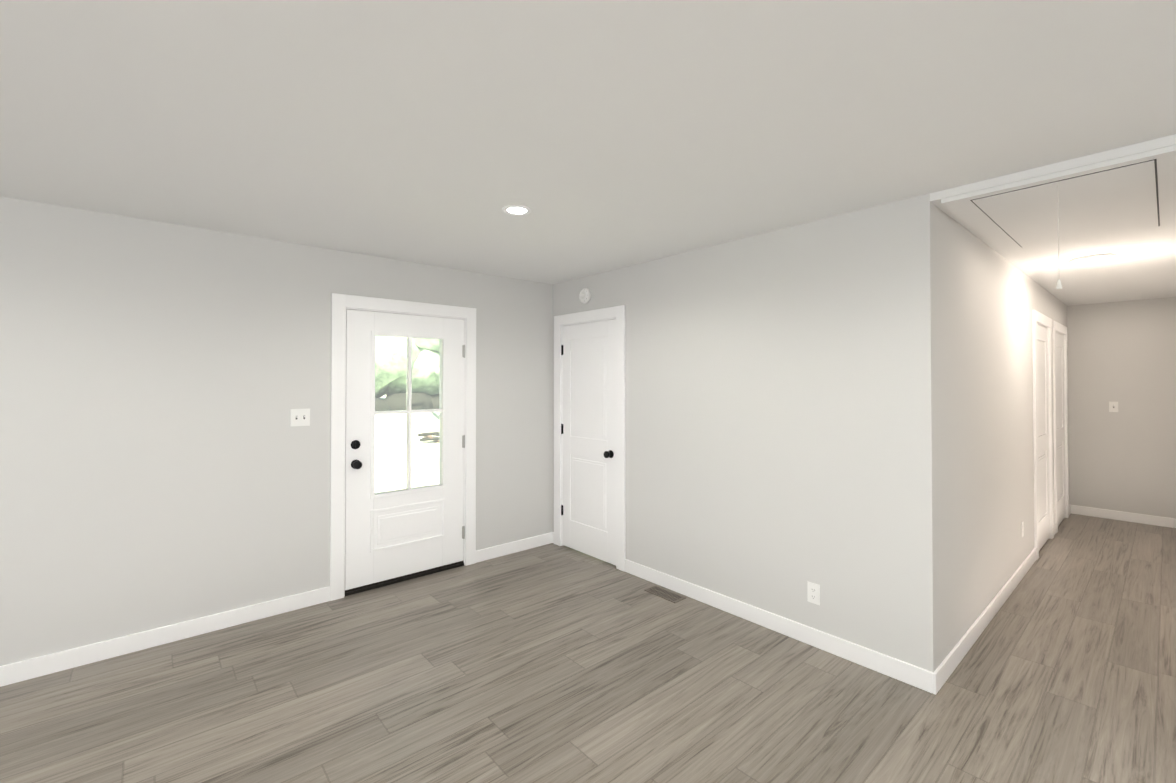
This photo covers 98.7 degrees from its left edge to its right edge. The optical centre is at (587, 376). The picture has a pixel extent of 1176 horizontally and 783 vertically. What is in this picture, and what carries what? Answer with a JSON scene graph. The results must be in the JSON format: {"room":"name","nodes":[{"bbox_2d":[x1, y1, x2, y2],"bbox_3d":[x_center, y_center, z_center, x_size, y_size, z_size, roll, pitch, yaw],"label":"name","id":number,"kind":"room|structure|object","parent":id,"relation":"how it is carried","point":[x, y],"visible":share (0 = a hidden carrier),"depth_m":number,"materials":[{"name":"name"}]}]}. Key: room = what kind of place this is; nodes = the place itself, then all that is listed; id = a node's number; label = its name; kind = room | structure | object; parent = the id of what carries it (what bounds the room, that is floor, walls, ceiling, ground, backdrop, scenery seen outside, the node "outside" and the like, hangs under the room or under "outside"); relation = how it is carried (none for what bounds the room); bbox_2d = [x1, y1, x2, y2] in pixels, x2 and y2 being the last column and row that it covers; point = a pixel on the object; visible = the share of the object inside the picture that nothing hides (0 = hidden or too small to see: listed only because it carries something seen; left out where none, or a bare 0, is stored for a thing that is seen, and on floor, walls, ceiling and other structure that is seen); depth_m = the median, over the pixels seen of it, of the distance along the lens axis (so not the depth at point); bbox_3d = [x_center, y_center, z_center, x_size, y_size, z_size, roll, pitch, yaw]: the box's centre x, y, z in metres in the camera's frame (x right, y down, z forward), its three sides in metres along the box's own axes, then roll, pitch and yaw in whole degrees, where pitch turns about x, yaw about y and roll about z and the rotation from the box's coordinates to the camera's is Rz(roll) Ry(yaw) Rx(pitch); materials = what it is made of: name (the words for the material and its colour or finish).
{"room":"empty living room","nodes":[
{"label":"empty living room","id":0,"kind":"room"},
{"bbox_2d":[0,196,552,665],"bbox_3d":[-2.753,0.320,2.781,6.520,2.440,0.160,1,-1,-41],"label":"wall","id":1,"kind":"structure","parent":0,"point":[162,462],"depth_m":2.99,"materials":[{"name":"white paint"}]},
{"bbox_2d":[0,586,329,686],"bbox_3d":[-3.394,1.483,2.094,4.267,0.100,0.014,1,-1,-41],"label":"baseboard","id":2,"kind":"structure","parent":1,"relation":"attached to","point":[20,671],"depth_m":2.88,"materials":[{"name":"white wood"}]},
{"bbox_2d":[290,409,309,425],"bbox_3d":[-1.925,0.272,3.385,0.116,0.115,0.015,1,-1,-41],"label":"light switch","id":3,"kind":"object","parent":1,"relation":"attached to","point":[299,417],"visible":1,"depth_m":3.38,"materials":[{"name":"white plastic"}]},
{"bbox_2d":[330,293,475,600],"bbox_3d":[-1.411,0.487,3.925,1.115,2.131,0.255,1,-1,-41],"label":"entry door","id":4,"kind":"structure","parent":1,"relation":"in","point":[378,539],"depth_m":3.81,"materials":[{"name":"white paint"},{"name":"clear glass"},{"name":"black metal"}]},
{"bbox_2d":[476,532,552,562],"bbox_3d":[-0.636,1.509,4.496,0.818,0.100,0.014,1,-1,-41],"label":"baseboard","id":5,"kind":"structure","parent":1,"relation":"attached to","point":[488,553],"depth_m":4.46,"materials":[{"name":"white wood"}]},
{"bbox_2d":[0,514,1175,782],"bbox_3d":[1.674,1.579,1.742,11.850,0.100,7.600,1,-1,-41],"label":"floor","id":6,"kind":"structure","parent":0,"point":[552,664],"depth_m":2.44,"materials":[{"name":"brown wood"}]},
{"bbox_2d":[645,585,685,602],"bbox_3d":[0.548,1.547,3.603,0.125,0.005,0.285,1,-1,-41],"label":"floor vent","id":7,"kind":"object","parent":6,"relation":"in","point":[668,595],"visible":1,"depth_m":3.59,"materials":[{"name":"brown"}]},
{"bbox_2d":[0,0,1175,283],"bbox_3d":[1.674,-0.971,1.770,11.850,0.120,7.600,1,-1,-41],"label":"ceiling","id":8,"kind":"structure","parent":0,"point":[596,136],"depth_m":1.74,"materials":[{"name":"white paint"}]},
{"bbox_2d":[502,205,530,214],"bbox_3d":[-0.383,-0.897,2.723,0.156,0.006,0.156,1,-1,-41],"label":"recessed light","id":9,"kind":"object","parent":8,"relation":"in","point":[516,210],"visible":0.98,"depth_m":2.71,"materials":[{"name":"white"}]},
{"bbox_2d":[553,193,940,671],"bbox_3d":[0.719,0.330,3.667,0.120,2.440,3.065,1,-1,-41],"label":"wall","id":10,"kind":"structure","parent":0,"point":[781,417],"depth_m":2.98,"materials":[{"name":"white paint"}]},
{"bbox_2d":[579,288,590,303],"bbox_3d":[-0.032,-0.709,4.420,0.038,0.134,0.134,1,-1,-41],"label":"smoke detector","id":11,"kind":"object","parent":10,"relation":"attached to","point":[584,295],"visible":1,"depth_m":4.39,"materials":[{"name":"white plastic"}]},
{"bbox_2d":[554,305,625,571],"bbox_3d":[0.019,0.493,4.419,0.186,2.131,0.924,1,-1,-41],"label":"closet door","id":12,"kind":"structure","parent":10,"relation":"in","point":[589,448],"depth_m":4.37,"materials":[{"name":"white wood"}]},
{"bbox_2d":[625,559,932,692],"bbox_3d":[0.986,1.496,3.246,0.014,0.100,2.099,1,-1,-41],"label":"baseboard","id":13,"kind":"structure","parent":10,"relation":"attached to","point":[906,672],"depth_m":2.96,"materials":[{"name":"white wood"}]},
{"bbox_2d":[807,581,819,604],"bbox_3d":[1.294,1.242,2.899,0.007,0.115,0.070,1,-1,-41],"label":"outlet","id":14,"kind":"object","parent":10,"relation":"attached to","point":[813,592],"visible":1,"depth_m":2.90,"materials":[{"name":"white plastic"}]},
{"bbox_2d":[937,207,1068,662],"bbox_3d":[3.674,0.337,4.287,5.150,2.440,0.120,1,-1,-41],"label":"wall","id":15,"kind":"structure","parent":0,"point":[990,299],"depth_m":3.13,"materials":[{"name":"white paint"}]},
{"bbox_2d":[933,548,1035,694],"bbox_3d":[2.743,1.497,3.375,2.833,0.100,0.014,1,-1,-41],"label":"baseboard","id":16,"kind":"structure","parent":15,"relation":"attached to","point":[945,669],"depth_m":2.97,"materials":[{"name":"white wood"}]},
{"bbox_2d":[1021,521,1023,536],"bbox_3d":[3.403,1.193,3.957,0.070,0.115,0.007,1,-1,-41],"label":"outlet","id":17,"kind":"object","parent":15,"relation":"attached to","point":[1022,528],"visible":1,"depth_m":3.95,"materials":[{"name":"white plastic"}]},
{"bbox_2d":[1032,310,1053,559],"bbox_3d":[4.136,0.496,4.676,0.962,2.131,0.139,1,-1,-41],"label":"hall door","id":18,"kind":"structure","parent":15,"relation":"in","point":[1043,430],"depth_m":4.67,"materials":[{"name":"white wood"}]},
{"bbox_2d":[1052,321,1068,532],"bbox_3d":[5.003,0.504,5.431,0.962,2.131,0.139,1,-1,-41],"label":"hall door","id":19,"kind":"structure","parent":15,"relation":"in","point":[1060,426],"depth_m":5.44,"materials":[{"name":"white wood"}]},
{"bbox_2d":[930,134,1175,305],"bbox_3d":[3.909,-0.868,3.847,5.150,0.039,0.873,1,-1,-41],"label":"ceiling","id":20,"kind":"structure","parent":0,"point":[1145,268],"depth_m":3.60,"materials":[{"name":"white paint"}]},
{"bbox_2d":[941,145,1175,250],"bbox_3d":[2.482,-0.848,2.603,1.356,0.026,0.783,1,-1,-41],"label":"attic access hatch","id":21,"kind":"object","parent":20,"relation":"attached to","point":[1134,192],"visible":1,"depth_m":2.44,"materials":[{"name":"white paint"}]},
{"bbox_2d":[1056,183,1061,289],"bbox_3d":[2.044,-0.610,2.195,0.022,0.461,0.022,1,-1,-41],"label":"cord","id":22,"kind":"object","parent":21,"relation":"hanging from","point":[1058,286],"visible":1,"depth_m":2.19,"materials":[{"name":"white plastic"}]},
{"bbox_2d":[1068,253,1127,264],"bbox_3d":[3.640,-0.838,3.615,0.300,0.024,0.300,1,-1,-41],"label":"recessed light","id":23,"kind":"object","parent":20,"relation":"in","point":[1097,258],"visible":1,"depth_m":3.57,"materials":[{"name":"white"}]},
{"bbox_2d":[1067,297,1175,517],"bbox_3d":[5.896,0.351,5.564,0.120,2.440,0.873,1,-1,-41],"label":"wall","id":24,"kind":"structure","parent":0,"point":[1123,355],"depth_m":5.52,"materials":[{"name":"white paint"}]},
{"bbox_2d":[1109,402,1117,411],"bbox_3d":[5.798,0.331,5.574,0.015,0.115,0.070,1,-1,-41],"label":"light switch","id":25,"kind":"object","parent":24,"relation":"attached to","point":[1113,406],"visible":1,"depth_m":5.58,"materials":[{"name":"white plastic"}]},
{"bbox_2d":[1071,505,1175,527],"bbox_3d":[5.846,1.520,5.508,0.014,0.100,0.873,1,-1,-41],"label":"baseboard","id":26,"kind":"structure","parent":24,"relation":"attached to","point":[1128,516],"depth_m":5.50,"materials":[{"name":"white wood"}]},
{"label":"outside","id":27,"kind":"structure","parent":0,"visible":0},
{"bbox_2d":[375,395,438,492],"bbox_3d":[-32.270,2.204,56.656,140.000,0.100,119.790,1,-1,-41],"label":"ground","id":28,"kind":"structure","parent":27,"point":[426,445],"depth_m":11.03,"materials":[{"name":"white"}]},
{"bbox_2d":[375,336,439,410],"bbox_3d":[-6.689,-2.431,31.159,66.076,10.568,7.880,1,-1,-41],"label":"tree","id":29,"kind":"object","parent":28,"relation":"on","point":[384,406],"depth_m":25.53,"materials":[{"name":"green plant"}]},
{"bbox_2d":[386,338,439,396],"bbox_3d":[-10.861,-5.322,29.552,7.159,14.414,8.910,1,-1,-41],"label":"tree","id":30,"kind":"object","parent":28,"relation":"on","point":[436,346],"depth_m":26.17,"materials":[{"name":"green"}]},
{"bbox_2d":[418,432,438,442],"bbox_3d":[-3.570,1.542,12.868,1.357,0.260,1.168,1,-1,-41],"label":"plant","id":31,"kind":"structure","parent":28,"relation":"on","point":[428,435],"depth_m":12.68,"materials":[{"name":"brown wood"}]}
]}

